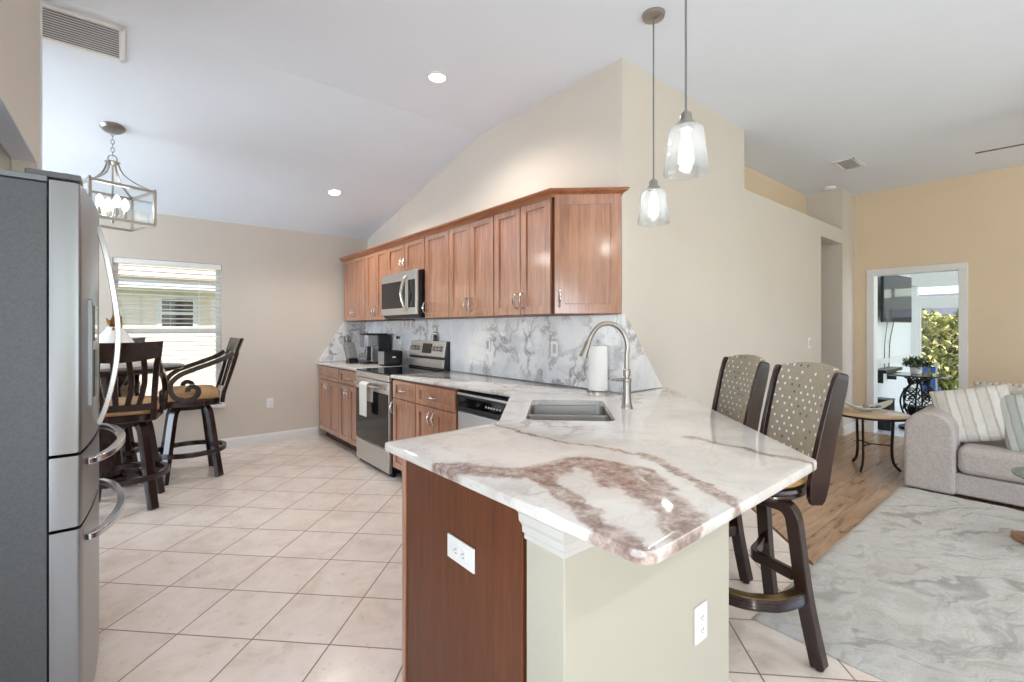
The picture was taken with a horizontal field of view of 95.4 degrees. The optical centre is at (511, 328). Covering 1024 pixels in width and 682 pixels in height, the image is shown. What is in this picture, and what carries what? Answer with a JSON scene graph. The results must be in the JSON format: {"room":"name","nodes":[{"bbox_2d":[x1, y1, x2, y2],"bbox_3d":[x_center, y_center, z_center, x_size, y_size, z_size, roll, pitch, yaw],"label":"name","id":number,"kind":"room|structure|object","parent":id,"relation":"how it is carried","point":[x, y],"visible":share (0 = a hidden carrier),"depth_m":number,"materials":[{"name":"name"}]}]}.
{"room":"kitchen","nodes":[
{"label":"kitchen","id":0,"kind":"room"},
{"bbox_2d":[0,0,39,171],"bbox_3d":[-0.553,-0.203,-0.339,0.615,3.050,6.380,0,0,-39],"label":"wall header","id":1,"kind":"structure","parent":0,"point":[19,19],"depth_m":1.95,"materials":[{"name":"paint"}]},
{"bbox_2d":[0,95,36,162],"bbox_3d":[-0.307,-0.792,-0.221,0.083,0.006,6.248,0,0,-39],"label":"header underside","id":2,"kind":"object","parent":1,"relation":"attached to","point":[12,139],"visible":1,"depth_m":1.94,"materials":[{"name":"paint"}]},
{"bbox_2d":[40,0,41,169],"bbox_3d":[-2.330,-0.198,2.304,0.007,3.040,0.049,0,0,-39],"label":"trim","id":3,"kind":"structure","parent":1,"relation":"attached to","point":[40,0],"depth_m":2.29,"materials":[{"name":"paint"}]},
{"bbox_2d":[96,206,366,446],"bbox_3d":[-3.985,0.047,4.488,5.550,2.550,0.185,0,0,-39],"label":"wall","id":4,"kind":"structure","parent":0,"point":[282,291],"depth_m":5.34,"materials":[{"name":"paint"}]},
{"bbox_2d":[113,263,220,399],"bbox_3d":[-3.583,0.062,4.880,0.916,1.526,0.070,0,0,-39],"label":"window","id":5,"kind":"structure","parent":4,"relation":"attached to","point":[217,342],"depth_m":5.12,"materials":[{"name":"white paint"}]},
{"bbox_2d":[113,257,220,402],"bbox_3d":[-3.539,0.057,4.827,0.898,1.506,0.068,0,0,-39],"label":"window blind","id":6,"kind":"object","parent":4,"relation":"attached to","point":[167,264],"visible":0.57,"depth_m":4.83,"materials":[{"name":"white plastic"}]},
{"bbox_2d":[137,427,317,461],"bbox_3d":[-4.239,1.264,4.207,4.800,0.115,0.016,0,0,-39],"label":"baseboard","id":7,"kind":"structure","parent":4,"relation":"attached to","point":[243,441],"depth_m":5.31,"materials":[{"name":"white paint"}]},
{"bbox_2d":[267,398,273,407],"bbox_3d":[-2.799,0.862,5.395,0.072,0.115,0.010,0,0,-39],"label":"wall outlet","id":8,"kind":"object","parent":4,"relation":"attached to","point":[270,401],"visible":1,"depth_m":5.39,"materials":[{"name":"white plastic"}]},
{"bbox_2d":[367,58,632,405],"bbox_3d":[-0.555,-0.203,4.593,0.120,3.050,4.101,0,0,-39],"label":"wall","id":9,"kind":"structure","parent":0,"point":[581,135],"depth_m":3.48,"materials":[{"name":"paint"}]},
{"bbox_2d":[344,255,370,321],"bbox_3d":[-1.796,-0.480,5.713,0.370,0.776,0.694,0,0,-39],"label":"upper cabinet","id":10,"kind":"object","parent":9,"relation":"attached to","point":[354,269],"visible":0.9,"depth_m":5.59,"materials":[{"name":"brown wood"}]},
{"bbox_2d":[339,187,629,261],"bbox_3d":[-0.723,-0.868,4.415,0.371,0.050,4.153,0,0,-39],"label":"crown molding","id":11,"kind":"structure","parent":10,"relation":"attached to","point":[548,193],"depth_m":3.44,"materials":[{"name":"brown wood"}]},
{"bbox_2d":[366,249,414,320],"bbox_3d":[-1.391,-0.480,5.220,0.370,0.776,0.569,0,0,-39],"label":"upper cabinet","id":12,"kind":"object","parent":9,"relation":"attached to","point":[376,262],"visible":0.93,"depth_m":5.14,"materials":[{"name":"brown wood"}]},
{"bbox_2d":[387,237,424,274],"bbox_3d":[-0.953,-0.708,4.688,0.370,0.320,0.799,0,0,-39],"label":"upper cabinet","id":13,"kind":"object","parent":9,"relation":"attached to","point":[407,256],"visible":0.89,"depth_m":4.56,"materials":[{"name":"brown wood"}]},
{"bbox_2d":[381,269,426,318],"bbox_3d":[-0.994,-0.322,4.654,0.470,0.442,0.758,0,0,-39],"label":"microwave","id":14,"kind":"object","parent":13,"relation":"attached to","point":[403,293],"visible":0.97,"depth_m":4.42,"materials":[{"name":"silver metal"}]},
{"bbox_2d":[422,229,472,318],"bbox_3d":[-0.564,-0.480,4.215,0.370,0.776,0.414,0,0,-39],"label":"upper cabinet","id":15,"kind":"object","parent":9,"relation":"attached to","point":[436,302],"visible":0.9,"depth_m":4.13,"materials":[{"name":"brown wood"}]},
{"bbox_2d":[449,216,507,317],"bbox_3d":[-0.230,-0.480,3.809,0.370,0.776,0.624,0,0,-39],"label":"upper cabinet","id":16,"kind":"object","parent":9,"relation":"attached to","point":[471,245],"visible":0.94,"depth_m":3.68,"materials":[{"name":"brown wood"}]},
{"bbox_2d":[318,314,661,392],"bbox_3d":[-0.672,0.158,4.487,4.203,0.497,0.624,0,0,45],"label":"backsplash","id":17,"kind":"structure","parent":9,"relation":"attached to","point":[520,346],"depth_m":3.68,"materials":[{"name":"stone"}]},
{"bbox_2d":[393,334,400,349],"bbox_3d":[-1.320,0.230,5.356,0.054,0.331,0.100,0,0,-39],"label":"wall outlet","id":18,"kind":"object","parent":17,"relation":"attached to","point":[398,337],"visible":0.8,"depth_m":5.35,"materials":[{"name":"white plastic"}]},
{"bbox_2d":[485,338,490,351],"bbox_3d":[-0.211,0.142,4.042,0.010,0.115,0.072,0,0,-39],"label":"light switch","id":19,"kind":"object","parent":17,"relation":"attached to","point":[487,340],"visible":1,"depth_m":4.03,"materials":[{"name":"white plastic"}]},
{"bbox_2d":[551,341,557,356],"bbox_3d":[0.310,0.147,3.409,0.010,0.115,0.072,0,0,-39],"label":"light switch","id":20,"kind":"object","parent":17,"relation":"attached to","point":[554,344],"visible":1,"depth_m":3.40,"materials":[{"name":"white plastic"}]},
{"bbox_2d":[494,197,575,316],"bbox_3d":[0.164,-0.480,3.331,0.370,0.776,0.604,0,0,-39],"label":"upper cabinet","id":21,"kind":"object","parent":9,"relation":"attached to","point":[523,236],"visible":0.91,"depth_m":3.21,"materials":[{"name":"brown wood"}]},
{"bbox_2d":[554,194,620,314],"bbox_3d":[0.472,-0.480,2.983,0.334,0.776,0.317,0,0,-39],"label":"upper cabinet","id":22,"kind":"object","parent":9,"relation":"attached to","point":[587,227],"visible":0.99,"depth_m":2.98,"materials":[{"name":"brown wood"}]},
{"bbox_2d":[42,0,1023,239],"bbox_3d":[0.763,-1.485,2.551,10.420,0.686,9.170,0,0,-39],"label":"ceiling","id":23,"kind":"structure","parent":0,"point":[246,112],"depth_m":3.23,"materials":[{"name":"paint"}]},
{"bbox_2d":[42,1,125,63],"bbox_3d":[-2.453,-1.678,2.642,0.404,0.079,0.309,0,0,-39],"label":"ceiling vent","id":24,"kind":"object","parent":23,"relation":"in","point":[61,26],"visible":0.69,"depth_m":2.65,"materials":[{"name":"white metal"}]},
{"bbox_2d":[82,121,156,231],"bbox_3d":[-2.942,-1.133,3.433,0.400,0.738,0.399,0,0,31],"label":"lantern chandelier","id":25,"kind":"object","parent":23,"relation":"hanging from","point":[110,127],"visible":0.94,"depth_m":3.43,"materials":[{"name":"silver metal"}]},
{"bbox_2d":[327,189,341,195],"bbox_3d":[-1.828,-1.402,4.802,0.152,0.036,0.148,0,0,-35],"label":"recessed light","id":26,"kind":"object","parent":23,"relation":"in","point":[333,192],"visible":1,"depth_m":4.80,"materials":[{"name":"white paint"}]},
{"bbox_2d":[426,72,447,83],"bbox_3d":[-0.513,-1.724,3.204,0.152,0.006,0.152,0,0,-39],"label":"recessed light","id":27,"kind":"object","parent":23,"relation":"in","point":[434,77],"visible":1,"depth_m":3.20,"materials":[{"name":"white paint"}]},
{"bbox_2d":[639,7,669,218],"bbox_3d":[0.778,-1.153,2.564,0.172,1.150,0.172,0,0,-39],"label":"pendant light","id":28,"kind":"object","parent":23,"relation":"hanging from","point":[653,15],"visible":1,"depth_m":2.55,"materials":[{"name":"white glass"}]},
{"bbox_2d":[647,178,659,193],"bbox_3d":[0.778,-0.788,2.564,0.072,0.080,0.072,0,0,-39],"label":"socket","id":29,"kind":"object","parent":28,"relation":"attached to","point":[653,188],"depth_m":2.54,"materials":[{"name":"silver metal"}]},
{"bbox_2d":[664,0,707,171],"bbox_3d":[0.687,-1.171,1.841,0.172,1.115,0.172,0,0,-39],"label":"pendant light","id":30,"kind":"object","parent":23,"relation":"hanging from","point":[686,124],"visible":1,"depth_m":1.83,"materials":[{"name":"white glass"}]},
{"bbox_2d":[676,109,695,132],"bbox_3d":[0.687,-0.823,1.841,0.072,0.080,0.072,0,0,-39],"label":"socket","id":31,"kind":"object","parent":30,"relation":"attached to","point":[686,124],"depth_m":1.82,"materials":[{"name":"silver metal"}]},
{"bbox_2d":[824,186,835,190],"bbox_3d":[3.885,-1.708,5.697,0.124,0.039,0.124,0,0,-39],"label":"smoke detector","id":32,"kind":"object","parent":23,"relation":"attached to","point":[828,188],"visible":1,"depth_m":5.66,"materials":[{"name":"white plastic"}]},
{"bbox_2d":[831,156,865,171],"bbox_3d":[3.529,-1.721,4.886,0.404,0.014,0.204,0,0,-39],"label":"ceiling vent","id":33,"kind":"object","parent":23,"relation":"in","point":[851,163],"visible":1,"depth_m":4.87,"materials":[{"name":"metal"}]},
{"bbox_2d":[975,144,1023,153],"bbox_3d":[4.331,-1.548,3.261,1.620,0.360,1.556,0,0,-39],"label":"ceiling fan","id":34,"kind":"object","parent":23,"relation":"hanging from","point":[1018,144],"visible":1,"depth_m":3.72,"materials":[{"name":"silver metal"}]},
{"bbox_2d":[94,411,1023,681],"bbox_3d":[1.890,1.347,3.479,13.340,0.050,9.170,0,0,-39],"label":"floor","id":35,"kind":"structure","parent":0,"point":[284,565],"depth_m":2.57,"materials":[{"name":"tile"}]},
{"bbox_2d":[0,168,125,681],"bbox_3d":[-1.882,0.416,1.611,0.841,1.812,0.914,0,0,-39],"label":"refrigerator","id":36,"kind":"object","parent":35,"relation":"on","point":[51,233],"visible":1,"depth_m":1.42,"materials":[{"name":"metal"}]},
{"bbox_2d":[121,338,144,478],"bbox_3d":[-3.655,0.706,4.178,0.580,1.238,0.714,0,0,-35],"label":"stool","id":37,"kind":"object","parent":35,"relation":"on","point":[130,448],"visible":0.12,"depth_m":4.12,"materials":[{"name":"brown wood"}]},
{"bbox_2d":[121,386,134,396],"bbox_3d":[-3.611,0.575,4.119,0.461,0.095,0.440,0,0,-35],"label":"seat cushion","id":38,"kind":"object","parent":37,"relation":"on","point":[124,389],"depth_m":4.07,"materials":[{"name":"beige fabric"}]},
{"bbox_2d":[99,341,169,509],"bbox_3d":[-2.867,0.706,3.419,0.580,1.238,0.714,0,0,-31],"label":"stool","id":39,"kind":"object","parent":35,"relation":"on","point":[139,412],"visible":0.56,"depth_m":3.35,"materials":[{"name":"brown wood"}]},
{"bbox_2d":[99,395,158,416],"bbox_3d":[-2.905,0.575,3.483,0.461,0.095,0.440,0,0,-31],"label":"seat cushion","id":40,"kind":"object","parent":39,"relation":"on","point":[147,399],"depth_m":3.37,"materials":[{"name":"beige fabric"}]},
{"bbox_2d":[100,362,184,483],"bbox_3d":[-3.346,0.815,3.877,1.020,0.998,1.020,0,0,-39],"label":"pub table","id":41,"kind":"object","parent":35,"relation":"on","point":[122,376],"visible":0.28,"depth_m":3.83,"materials":[{"name":"brown wood"}]},
{"bbox_2d":[99,314,140,368],"bbox_3d":[-3.279,0.096,3.842,0.408,0.441,0.408,0,0,-39],"label":"decorative vase","id":42,"kind":"object","parent":41,"relation":"on","point":[108,335],"visible":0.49,"depth_m":3.79,"materials":[{"name":"white ceramic"}]},
{"bbox_2d":[157,337,243,485],"bbox_3d":[-2.855,0.706,4.254,0.714,1.238,0.580,0,0,-39],"label":"stool","id":43,"kind":"object","parent":35,"relation":"on","point":[184,397],"visible":0.89,"depth_m":4.16,"materials":[{"name":"brown wood"}]},
{"bbox_2d":[158,384,219,401],"bbox_3d":[-2.913,0.575,4.208,0.440,0.095,0.461,0,0,-39],"label":"seat cushion","id":44,"kind":"object","parent":43,"relation":"on","point":[182,393],"depth_m":4.05,"materials":[{"name":"beige fabric"}]},
{"bbox_2d":[319,365,345,445],"bbox_3d":[-1.929,0.880,5.642,0.664,0.884,0.694,0,0,-39],"label":"base cabinet","id":45,"kind":"object","parent":35,"relation":"on","point":[328,376],"visible":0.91,"depth_m":5.43,"materials":[{"name":"brown wood"}]},
{"bbox_2d":[317,360,411,370],"bbox_3d":[-1.734,0.422,5.425,0.636,0.030,1.311,0,0,-39],"label":"countertop","id":46,"kind":"structure","parent":45,"relation":"on","point":[338,364],"depth_m":5.17,"materials":[{"name":"stone"}]},
{"bbox_2d":[343,336,358,362],"bbox_3d":[-1.940,0.249,5.599,0.110,0.316,0.258,0,0,-39],"label":"knife block","id":47,"kind":"object","parent":46,"relation":"on","point":[349,346],"visible":1,"depth_m":5.57,"materials":[{"name":"black plastic"}]},
{"bbox_2d":[359,333,390,363],"bbox_3d":[-1.604,0.231,5.466,0.340,0.352,0.200,0,0,-39],"label":"coffee maker","id":48,"kind":"object","parent":46,"relation":"on","point":[373,342],"visible":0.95,"depth_m":5.38,"materials":[{"name":"black plastic"}]},
{"bbox_2d":[359,361,376,363],"bbox_3d":[-1.670,0.392,5.412,0.170,0.030,0.170,0,0,-39],"label":"drip tray","id":49,"kind":"object","parent":48,"relation":"on","point":[360,362],"depth_m":5.35,"materials":[{"name":"black plastic"}]},
{"bbox_2d":[378,350,402,365],"bbox_3d":[-1.336,0.323,5.126,0.228,0.168,0.157,0,0,-39],"label":"toaster","id":50,"kind":"object","parent":46,"relation":"on","point":[385,357],"visible":1,"depth_m":5.07,"materials":[{"name":"black plastic"}]},
{"bbox_2d":[339,369,356,451],"bbox_3d":[-1.521,0.880,5.146,0.664,0.884,0.579,0,0,-39],"label":"base cabinet","id":51,"kind":"object","parent":35,"relation":"on","point":[347,388],"visible":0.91,"depth_m":4.99,"materials":[{"name":"brown wood"}]},
{"bbox_2d":[354,340,449,477],"bbox_3d":[-1.106,0.723,4.587,0.708,1.199,0.758,0,0,-39],"label":"range","id":52,"kind":"object","parent":35,"relation":"on","point":[373,431],"visible":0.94,"depth_m":4.45,"materials":[{"name":"silver metal"}]},
{"bbox_2d":[359,381,372,416],"bbox_3d":[-1.386,0.661,4.415,0.066,0.322,0.180,0,0,-39],"label":"dish towel","id":53,"kind":"object","parent":52,"relation":"hanging from","point":[365,393],"visible":0.96,"depth_m":4.39,"materials":[{"name":"fabric"}]},
{"bbox_2d":[357,366,440,375],"bbox_3d":[-1.111,0.411,4.584,0.560,0.012,0.758,0,0,-39],"label":"cooktop","id":54,"kind":"object","parent":52,"relation":"in","point":[382,371],"depth_m":4.51,"materials":[{"name":"black glass"}]},
{"bbox_2d":[433,332,437,340],"bbox_3d":[-0.772,0.078,4.688,0.048,0.096,0.048,0,0,-39],"label":"pepper mill","id":55,"kind":"object","parent":52,"relation":"on","point":[434,333],"visible":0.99,"depth_m":4.67,"materials":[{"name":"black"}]},
{"bbox_2d":[389,379,417,476],"bbox_3d":[-0.695,0.880,4.136,0.674,0.884,0.419,0,0,-39],"label":"base cabinet","id":56,"kind":"object","parent":35,"relation":"on","point":[404,392],"visible":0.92,"depth_m":3.98,"materials":[{"name":"brown wood"}]},
{"bbox_2d":[385,371,816,564],"bbox_3d":[0.005,0.422,2.823,2.184,0.030,3.367,0,0,-39],"label":"countertop","id":57,"kind":"structure","parent":56,"relation":"on","point":[642,485],"depth_m":1.41,"materials":[{"name":"stone"}]},
{"bbox_2d":[528,405,611,420],"bbox_3d":[0.287,0.533,2.361,0.434,0.187,0.634,0,0,6],"label":"sink","id":58,"kind":"object","parent":57,"relation":"in","point":[538,412],"visible":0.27,"depth_m":2.65,"materials":[{"name":"silver metal"}]},
{"bbox_2d":[587,340,608,392],"bbox_3d":[0.554,0.240,3.001,0.144,0.334,0.144,0,0,-39],"label":"paper towel holder","id":59,"kind":"object","parent":57,"relation":"on","point":[598,355],"visible":1,"depth_m":2.95,"materials":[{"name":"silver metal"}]},
{"bbox_2d":[579,321,632,408],"bbox_3d":[0.479,0.184,2.379,0.279,0.446,0.070,0,0,-2],"label":"faucet","id":60,"kind":"object","parent":57,"relation":"on","point":[626,400],"visible":1,"depth_m":2.37,"materials":[{"name":"silver metal"}]},
{"bbox_2d":[416,382,465,436],"bbox_3d":[-0.373,0.880,3.744,0.674,0.884,0.584,0,0,-39],"label":"base cabinet","id":61,"kind":"object","parent":35,"relation":"on","point":[436,408],"visible":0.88,"depth_m":3.54,"materials":[{"name":"brown wood"}]},
{"bbox_2d":[402,458,526,681],"bbox_3d":[0.005,0.880,1.610,0.506,0.884,0.671,0,0,-39],"label":"base cabinet","id":62,"kind":"object","parent":35,"relation":"on","point":[459,624],"visible":0.45,"depth_m":1.42,"materials":[{"name":"brown wood"}]},
{"bbox_2d":[447,533,474,573],"bbox_3d":[-0.156,0.677,1.407,0.010,0.072,0.145,0,0,-39],"label":"wall outlet","id":63,"kind":"object","parent":62,"relation":"attached to","point":[459,551],"visible":1,"depth_m":1.40,"materials":[{"name":"white plastic"}]},
{"bbox_2d":[453,545,458,556],"bbox_3d":[-0.171,0.677,1.421,0.003,0.033,0.033,0,0,-39],"label":"socket","id":64,"kind":"object","parent":63,"relation":"attached to","point":[455,547],"depth_m":1.42,"materials":[{"name":"white plastic"}]},
{"bbox_2d":[460,550,466,561],"bbox_3d":[-0.146,0.677,1.390,0.003,0.033,0.033,0,0,-39],"label":"socket","id":65,"kind":"object","parent":63,"relation":"attached to","point":[463,553],"depth_m":1.39,"materials":[{"name":"white plastic"}]},
{"bbox_2d":[457,390,508,428],"bbox_3d":[0.008,0.886,3.290,0.576,0.872,0.586,0,0,-39],"label":"dishwasher","id":66,"kind":"object","parent":35,"relation":"on","point":[474,409],"visible":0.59,"depth_m":3.14,"materials":[{"name":"silver metal"}]},
{"bbox_2d":[711,354,769,583],"bbox_3d":[1.060,0.736,2.674,0.630,1.172,0.581,0,0,0],"label":"counter stool","id":67,"kind":"object","parent":35,"relation":"on","point":[741,384],"visible":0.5,"depth_m":2.57,"materials":[{"name":"beige fabric"}]},
{"bbox_2d":[729,362,848,671],"bbox_3d":[1.030,0.736,2.054,0.630,1.172,0.581,0,0,0],"label":"counter stool","id":68,"kind":"object","parent":35,"relation":"on","point":[804,406],"visible":0.62,"depth_m":1.87,"materials":[{"name":"brown wood"}]},
{"bbox_2d":[784,475,806,488],"bbox_3d":[1.045,0.610,2.060,0.438,0.075,0.438,0,0,0],"label":"seat cushion","id":69,"kind":"object","parent":68,"relation":"on","point":[801,483],"depth_m":1.88,"materials":[{"name":"fabric"}]},
{"bbox_2d":[842,407,910,471],"bbox_3d":[3.387,1.056,4.406,0.604,0.533,0.604,0,0,-39],"label":"side table","id":70,"kind":"object","parent":35,"relation":"on","point":[877,415],"visible":0.9,"depth_m":4.31,"materials":[{"name":"brown wood"}]},
{"bbox_2d":[845,400,892,412],"bbox_3d":[3.356,0.730,4.420,0.470,0.119,0.182,0,0,6],"label":"glass dish","id":71,"kind":"object","parent":70,"relation":"on","point":[884,404],"visible":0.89,"depth_m":4.39,"materials":[{"name":"glass"}]},
{"bbox_2d":[884,412,908,415],"bbox_3d":[3.525,0.787,4.277,0.178,0.004,0.176,0,0,-39],"label":"doily","id":72,"kind":"object","parent":70,"relation":"on","point":[888,413],"visible":1,"depth_m":4.26,"materials":[{"name":"fabric"}]},
{"bbox_2d":[878,397,894,430],"bbox_3d":[4.891,1.122,6.175,0.246,0.400,0.246,0,0,-39],"label":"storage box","id":73,"kind":"object","parent":35,"relation":"on","point":[882,425],"visible":0.35,"depth_m":6.07,"materials":[{"name":"black plastic"}]},
{"bbox_2d":[752,487,1023,681],"bbox_3d":[3.158,1.305,1.790,2.780,0.030,3.150,0,0,-39],"label":"rug","id":74,"kind":"object","parent":35,"relation":"on","point":[927,586],"visible":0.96,"depth_m":2.29,"materials":[{"name":"grey carpet"}]},
{"bbox_2d":[1011,467,1023,543],"bbox_3d":[3.190,1.076,2.720,0.388,0.432,0.388,0,0,-39],"label":"coffee table","id":75,"kind":"object","parent":74,"relation":"on","point":[1017,535],"visible":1,"depth_m":2.83,"materials":[{"name":"clear glass"}]},
{"bbox_2d":[887,372,953,429],"bbox_3d":[5.347,0.961,6.123,0.669,0.722,0.669,0,0,34],"label":"table","id":76,"kind":"object","parent":35,"relation":"on","point":[911,409],"visible":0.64,"depth_m":6.09,"materials":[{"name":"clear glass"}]},
{"bbox_2d":[901,355,931,373],"bbox_3d":[5.333,0.473,6.139,0.336,0.254,0.334,0,0,-39],"label":"potted plant","id":77,"kind":"object","parent":76,"relation":"on","point":[913,363],"visible":1,"depth_m":6.11,"materials":[{"name":"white plant"}]},
{"bbox_2d":[904,381,1023,506],"bbox_3d":[4.423,0.875,3.187,0.980,0.854,2.540,0,0,-39],"label":"sofa","id":78,"kind":"object","parent":35,"relation":"on","point":[935,459],"visible":0.78,"depth_m":3.64,"materials":[{"name":"grey fabric"}]},
{"bbox_2d":[929,384,1010,442],"bbox_3d":[3.732,0.692,3.758,0.550,0.508,0.266,0,0,42],"label":"throw cushion","id":79,"kind":"object","parent":78,"relation":"on","point":[977,412],"visible":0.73,"depth_m":3.70,"materials":[{"name":"beige fabric"}]},
{"bbox_2d":[958,441,1023,483],"bbox_3d":[4.042,1.017,3.492,0.780,0.210,0.945,0,0,-39],"label":"seat cushion","id":80,"kind":"object","parent":78,"relation":"on","point":[990,461],"depth_m":3.49,"materials":[{"name":"grey fabric"}]},
{"bbox_2d":[972,384,1023,394],"bbox_3d":[4.250,0.690,3.656,0.210,0.445,0.935,0,0,-39],"label":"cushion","id":81,"kind":"object","parent":78,"relation":"on","point":[1015,389],"depth_m":3.78,"materials":[{"name":"fabric"}]},
{"bbox_2d":[1000,394,1023,451],"bbox_3d":[3.932,0.687,3.437,0.260,0.523,0.571,0,0,-36],"label":"throw cushion","id":82,"kind":"object","parent":78,"relation":"on","point":[1012,406],"visible":0.86,"depth_m":3.52,"materials":[{"name":"grey fabric"}]},
{"bbox_2d":[527,522,728,681],"bbox_3d":[0.649,0.880,2.050,0.507,0.883,2.181,0,0,21],"label":"wall","id":83,"kind":"structure","parent":0,"point":[595,614],"depth_m":1.23,"materials":[{"name":"paint"}]},
{"bbox_2d":[516,510,594,558],"bbox_3d":[0.677,0.487,1.998,0.527,0.099,2.214,0,0,24],"label":"trim","id":84,"kind":"structure","parent":83,"relation":"attached to","point":[558,542],"depth_m":1.10,"materials":[{"name":"paint"}]},
{"bbox_2d":[694,600,706,645],"bbox_3d":[0.596,0.927,1.467,0.072,0.115,0.010,0,0,-39],"label":"wall outlet","id":85,"kind":"object","parent":83,"relation":"attached to","point":[700,612],"visible":1,"depth_m":1.46,"materials":[{"name":"white plastic"}]},
{"bbox_2d":[699,611,704,622],"bbox_3d":[0.598,0.907,1.466,0.033,0.033,0.003,0,0,-39],"label":"socket","id":86,"kind":"object","parent":85,"relation":"attached to","point":[701,613],"depth_m":1.46,"materials":[{"name":"white plastic"}]},
{"bbox_2d":[699,624,704,635],"bbox_3d":[0.598,0.947,1.466,0.033,0.033,0.003,0,0,-39],"label":"socket","id":87,"kind":"object","parent":85,"relation":"attached to","point":[701,626],"depth_m":1.46,"materials":[{"name":"white plastic"}]},
{"bbox_2d":[633,64,841,431],"bbox_3d":[2.397,-0.203,4.445,4.250,3.050,0.120,0,0,-39],"label":"wall","id":88,"kind":"structure","parent":0,"point":[732,270],"depth_m":3.68,"materials":[{"name":"paint"}]},
{"bbox_2d":[842,421,855,435],"bbox_3d":[4.274,1.264,5.902,0.500,0.115,0.016,0,0,-39],"label":"baseboard","id":89,"kind":"structure","parent":88,"relation":"attached to","point":[849,428],"depth_m":5.87,"materials":[{"name":"white paint"}]},
{"bbox_2d":[744,166,805,213],"bbox_3d":[2.701,-1.388,5.215,2.800,0.680,0.120,0,0,-39],"label":"wall","id":90,"kind":"structure","parent":0,"point":[760,184],"depth_m":5.41,"materials":[{"name":"paint"}]},
{"bbox_2d":[806,189,854,435],"bbox_3d":[3.267,-0.203,7.124,0.500,3.050,3.151,0,0,-39],"label":"wall","id":91,"kind":"structure","parent":0,"point":[836,208],"depth_m":5.86,"materials":[{"name":"paint"}]},
{"bbox_2d":[877,274,910,405],"bbox_3d":[5.689,0.047,7.078,2.900,2.550,0.100,0,0,-39],"label":"wall","id":92,"kind":"structure","parent":0,"point":[900,344],"depth_m":7.14,"materials":[{"name":"paint"}]},
{"bbox_2d":[884,322,887,366],"bbox_3d":[5.420,0.242,6.763,0.060,0.681,0.023,0,0,-9],"label":"cable","id":93,"kind":"object","parent":92,"relation":"attached to","point":[887,322],"visible":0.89,"depth_m":6.76,"materials":[{"name":"plastic"}]},
{"bbox_2d":[878,366,901,382],"bbox_3d":[5.325,0.654,6.607,0.920,0.185,0.155,0,0,-39],"label":"wall shelf","id":94,"kind":"object","parent":92,"relation":"attached to","point":[881,371],"visible":0.75,"depth_m":6.41,"materials":[{"name":"black plastic"}]},
{"bbox_2d":[888,322,893,366],"bbox_3d":[5.716,-0.034,6.986,0.356,1.193,0.067,0,0,-25],"label":"cable","id":95,"kind":"object","parent":92,"relation":"attached to","point":[893,322],"visible":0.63,"depth_m":6.92,"materials":[{"name":"plastic"}]},
{"bbox_2d":[878,354,912,411],"bbox_3d":[5.674,0.877,6.985,2.760,0.890,0.025,0,0,-39],"label":"trim","id":96,"kind":"structure","parent":92,"relation":"attached to","point":[896,358],"depth_m":7.22,"materials":[{"name":"white paint"}]},
{"bbox_2d":[881,275,911,322],"bbox_3d":[5.424,-0.423,6.666,1.120,0.670,0.168,0,0,-34],"label":"television","id":97,"kind":"object","parent":92,"relation":"attached to","point":[896,290],"visible":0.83,"depth_m":6.55,"materials":[{"name":"black plastic"}]},
{"bbox_2d":[911,271,957,405],"bbox_3d":[8.057,0.047,6.372,0.140,2.550,4.000,0,0,-39],"label":"wall","id":98,"kind":"structure","parent":0,"point":[950,278],"depth_m":7.72,"materials":[{"name":"paint"}]},
{"bbox_2d":[917,304,957,403],"bbox_3d":[8.067,0.272,6.328,0.080,1.940,3.920,0,0,-39],"label":"window","id":99,"kind":"structure","parent":98,"relation":"in","point":[919,307],"depth_m":7.79,"materials":[{"name":"white paint"}]},
{"bbox_2d":[855,165,1023,422],"bbox_3d":[6.088,-0.203,4.200,0.140,3.050,4.949,0,0,-39],"label":"wall","id":100,"kind":"structure","parent":0,"point":[977,219],"depth_m":5.22,"materials":[{"name":"paint"}]},
{"bbox_2d":[855,421,866,431],"bbox_3d":[4.496,1.264,6.012,0.016,0.115,0.129,0,0,-39],"label":"baseboard","id":101,"kind":"structure","parent":100,"relation":"attached to","point":[860,424],"depth_m":5.98,"materials":[{"name":"white paint"}]},
{"bbox_2d":[867,262,967,432],"bbox_3d":[4.893,0.287,5.652,0.180,2.070,0.930,0,0,-39],"label":"door frame","id":102,"kind":"structure","parent":100,"relation":"in","point":[962,268],"depth_m":5.73,"materials":[{"name":"white paint"}]},
{"label":"outside","id":103,"kind":"structure","parent":0,"visible":0},
{"bbox_3d":[0.683,1.597,7.038,70.000,0.250,70.000,0,0,-39],"label":"ground","id":104,"kind":"structure","parent":103,"visible":0},
{"bbox_2d":[119,264,214,395],"bbox_3d":[-7.435,-0.128,9.034,13.000,3.700,4.500,0,0,-39],"label":"window blinds","id":105,"kind":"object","parent":104,"relation":"on","point":[174,337],"visible":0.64,"depth_m":7.99,"materials":[{"name":"beige paint"}]},
{"bbox_2d":[922,362,941,390],"bbox_3d":[7.502,1.032,8.505,0.445,0.880,0.440,0,0,-39],"label":"garden chair","id":106,"kind":"object","parent":104,"relation":"on","point":[933,385],"visible":0.28,"depth_m":8.24,"materials":[{"name":"white paint"}]},
{"bbox_2d":[919,293,957,359],"bbox_3d":[13.976,0.197,13.704,5.200,2.550,9.000,0,0,-39],"label":"house","id":107,"kind":"structure","parent":104,"relation":"on","point":[942,311],"depth_m":13.06,"materials":[{"name":"white paint"}]},
{"bbox_2d":[921,308,957,392],"bbox_3d":[9.004,0.505,9.865,2.166,1.951,2.099,0,0,-39],"label":"shrub","id":108,"kind":"object","parent":104,"relation":"on","point":[931,333],"visible":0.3,"depth_m":9.41,"materials":[{"name":"green plant"}]},
{"bbox_2d":[942,310,957,378],"bbox_3d":[9.900,0.312,9.374,1.873,2.434,1.827,0,0,-39],"label":"shrub","id":109,"kind":"object","parent":104,"relation":"on","point":[951,325],"visible":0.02,"depth_m":9.76,"materials":[{"name":"green plant"}]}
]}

